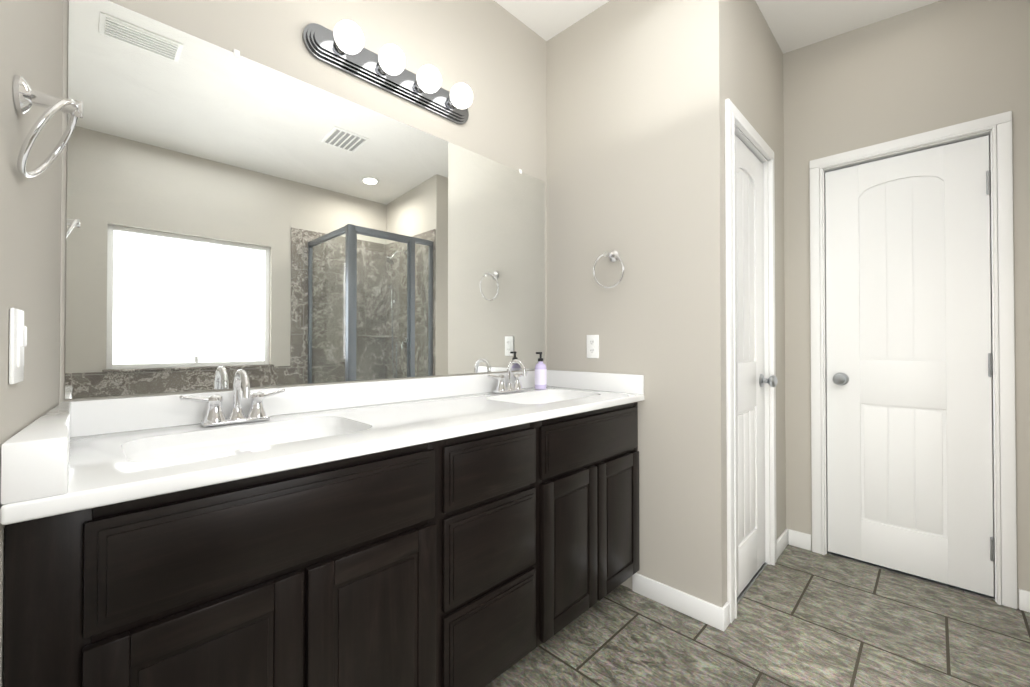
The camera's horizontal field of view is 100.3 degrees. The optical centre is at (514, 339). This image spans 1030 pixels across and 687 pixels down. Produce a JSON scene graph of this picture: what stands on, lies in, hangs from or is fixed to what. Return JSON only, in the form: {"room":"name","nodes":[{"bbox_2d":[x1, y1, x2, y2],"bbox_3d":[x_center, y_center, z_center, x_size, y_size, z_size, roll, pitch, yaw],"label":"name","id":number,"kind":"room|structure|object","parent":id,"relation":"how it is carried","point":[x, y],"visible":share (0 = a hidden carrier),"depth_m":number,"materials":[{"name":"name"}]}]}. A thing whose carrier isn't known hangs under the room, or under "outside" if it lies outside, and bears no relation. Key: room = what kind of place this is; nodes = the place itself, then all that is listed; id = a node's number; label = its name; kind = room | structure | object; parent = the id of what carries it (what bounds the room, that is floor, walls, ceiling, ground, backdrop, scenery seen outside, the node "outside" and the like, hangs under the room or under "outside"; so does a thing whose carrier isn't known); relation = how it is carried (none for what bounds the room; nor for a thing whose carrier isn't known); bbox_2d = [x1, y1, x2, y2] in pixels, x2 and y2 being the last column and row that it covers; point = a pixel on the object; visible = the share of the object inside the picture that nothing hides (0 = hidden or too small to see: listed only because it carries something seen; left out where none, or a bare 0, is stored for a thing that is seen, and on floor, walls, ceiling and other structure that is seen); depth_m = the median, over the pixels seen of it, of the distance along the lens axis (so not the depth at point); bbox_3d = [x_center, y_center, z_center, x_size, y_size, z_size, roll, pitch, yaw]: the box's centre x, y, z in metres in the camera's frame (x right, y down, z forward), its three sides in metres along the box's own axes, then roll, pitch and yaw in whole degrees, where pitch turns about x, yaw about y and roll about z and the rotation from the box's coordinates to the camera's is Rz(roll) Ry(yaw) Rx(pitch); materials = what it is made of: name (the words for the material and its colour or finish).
{"room":"bathroom","nodes":[
{"label":"bathroom","id":0,"kind":"room"},
{"bbox_2d":[0,0,62,686],"bbox_3d":[-0.235,-0.262,-0.034,0.100,2.750,2.919,0,-1,-41],"label":"wall","id":1,"kind":"structure","parent":0,"point":[31,42],"depth_m":0.75,"materials":[{"name":"beige paint"}]},
{"bbox_2d":[9,308,26,383],"bbox_3d":[-0.766,0.010,0.664,0.012,0.114,0.070,0,-1,-41],"label":"light switch","id":2,"kind":"object","parent":1,"relation":"attached to","point":[17,336],"visible":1,"depth_m":0.65,"materials":[{"name":"white plastic"}]},
{"bbox_2d":[13,75,83,177],"bbox_3d":[-0.743,-0.331,0.687,0.144,0.152,0.076,-1,-1,44],"label":"towel ring","id":3,"kind":"object","parent":1,"relation":"attached to","point":[26,97],"visible":1,"depth_m":0.67,"materials":[{"name":"silver metal"}]},
{"bbox_2d":[59,0,546,402],"bbox_3d":[-0.226,-0.243,1.972,0.108,2.750,3.260,-1,-1,44],"label":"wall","id":4,"kind":"structure","parent":0,"point":[230,214],"depth_m":1.39,"materials":[{"name":"silver mirror"}]},
{"bbox_2d":[302,20,472,124],"bbox_3d":[-0.407,-1.006,1.621,0.148,0.116,0.701,-1,-1,44],"label":"sconce","id":5,"kind":"object","parent":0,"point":[341,48],"visible":1,"depth_m":1.56,"materials":[{"name":"silver metal"}]},
{"bbox_2d":[547,0,727,607],"bbox_3d":[0.524,-0.242,2.036,0.890,2.750,0.100,-1,-1,44],"label":"wall","id":6,"kind":"structure","parent":0,"point":[637,93],"depth_m":1.88,"materials":[{"name":"beige paint"}]},
{"bbox_2d":[587,335,598,357],"bbox_3d":[0.378,0.033,2.099,0.070,0.114,0.009,-1,-1,44],"label":"outlet","id":7,"kind":"object","parent":6,"relation":"attached to","point":[592,346],"visible":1,"depth_m":2.09,"materials":[{"name":"white plastic"}]},
{"bbox_2d":[593,250,623,287],"bbox_3d":[0.441,-0.329,1.995,0.165,0.182,0.074,-1,-1,44],"label":"towel ring","id":8,"kind":"object","parent":6,"relation":"attached to","point":[613,255],"visible":1,"depth_m":2.00,"materials":[{"name":"silver metal"}]},
{"bbox_2d":[494,0,940,53],"bbox_3d":[0.772,-1.608,1.009,2.900,0.278,3.260,-1,-1,44],"label":"ceiling","id":9,"kind":"structure","parent":0,"point":[794,24],"depth_m":2.12,"materials":[{"name":"paint"}]},
{"bbox_2d":[728,0,785,538],"bbox_3d":[1.160,0.258,2.116,0.100,3.750,0.910,-1,-1,44],"label":"wall","id":10,"kind":"structure","parent":0,"point":[755,75],"depth_m":2.23,"materials":[{"name":"beige paint"}]},
{"bbox_2d":[725,99,776,622],"bbox_3d":[1.059,0.081,2.000,0.121,2.102,0.684,-1,-1,44],"label":"door frame","id":11,"kind":"structure","parent":10,"relation":"attached to","point":[735,118],"depth_m":1.87,"materials":[{"name":"white paint"}]},
{"bbox_2d":[735,135,777,596],"bbox_3d":[1.085,0.111,1.971,0.105,2.018,0.558,-1,-1,44],"label":"door","id":12,"kind":"structure","parent":10,"relation":"in","point":[751,380],"depth_m":2.02,"materials":[{"name":"white paint"}]},
{"bbox_2d":[485,544,1029,686],"bbox_3d":[0.772,1.173,0.982,2.900,0.100,3.260,-1,-1,44],"label":"floor","id":13,"kind":"structure","parent":0,"point":[807,618],"depth_m":1.61,"materials":[{"name":"tile"}]},
{"bbox_2d":[0,370,643,686],"bbox_3d":[-0.270,0.639,1.444,0.568,0.975,1.840,-1,-1,44],"label":"bathroom vanity","id":14,"kind":"object","parent":13,"relation":"on","point":[474,530],"visible":1,"depth_m":0.99,"materials":[{"name":"brown wood"}]},
{"bbox_2d":[179,369,284,426],"bbox_3d":[-0.760,0.158,1.190,0.133,0.152,0.258,-1,-1,44],"label":"faucet","id":15,"kind":"object","parent":14,"relation":"on","point":[215,415],"visible":1,"depth_m":1.20,"materials":[{"name":"silver metal"}]},
{"bbox_2d":[487,359,526,392],"bbox_3d":[0.002,0.165,1.970,0.133,0.152,0.258,-1,-1,44],"label":"faucet","id":16,"kind":"object","parent":14,"relation":"on","point":[516,386],"visible":1,"depth_m":1.97,"materials":[{"name":"silver metal"}]},
{"bbox_2d":[535,352,546,388],"bbox_3d":[0.126,0.152,2.126,0.059,0.182,0.062,-1,-1,44],"label":"soap bottle","id":17,"kind":"object","parent":14,"relation":"on","point":[540,375],"visible":1,"depth_m":2.10,"materials":[{"name":"purple"}]},
{"bbox_2d":[783,0,1029,607],"bbox_3d":[1.913,0.258,2.085,2.800,3.750,0.100,-1,-1,44],"label":"wall","id":18,"kind":"structure","parent":0,"point":[937,65],"depth_m":2.08,"materials":[{"name":"beige paint"}]},
{"bbox_2d":[632,528,1029,630],"bbox_3d":[1.377,1.088,1.816,1.380,0.085,1.023,-1,-1,44],"label":"baseboard","id":19,"kind":"structure","parent":18,"relation":"attached to","point":[710,614],"depth_m":1.80,"materials":[{"name":"white paint"}]},
{"bbox_2d":[825,135,994,596],"bbox_3d":[1.860,0.112,2.070,0.593,2.018,0.105,-1,-1,44],"label":"door","id":20,"kind":"structure","parent":18,"relation":"in","point":[909,393],"depth_m":2.06,"materials":[{"name":"white paint"}]},
{"bbox_2d":[809,111,1017,608],"bbox_3d":[1.886,0.082,2.099,0.719,2.102,0.121,-1,-1,44],"label":"door frame","id":21,"kind":"structure","parent":18,"relation":"attached to","point":[1003,360],"depth_m":1.86,"materials":[{"name":"white paint"}]}
]}

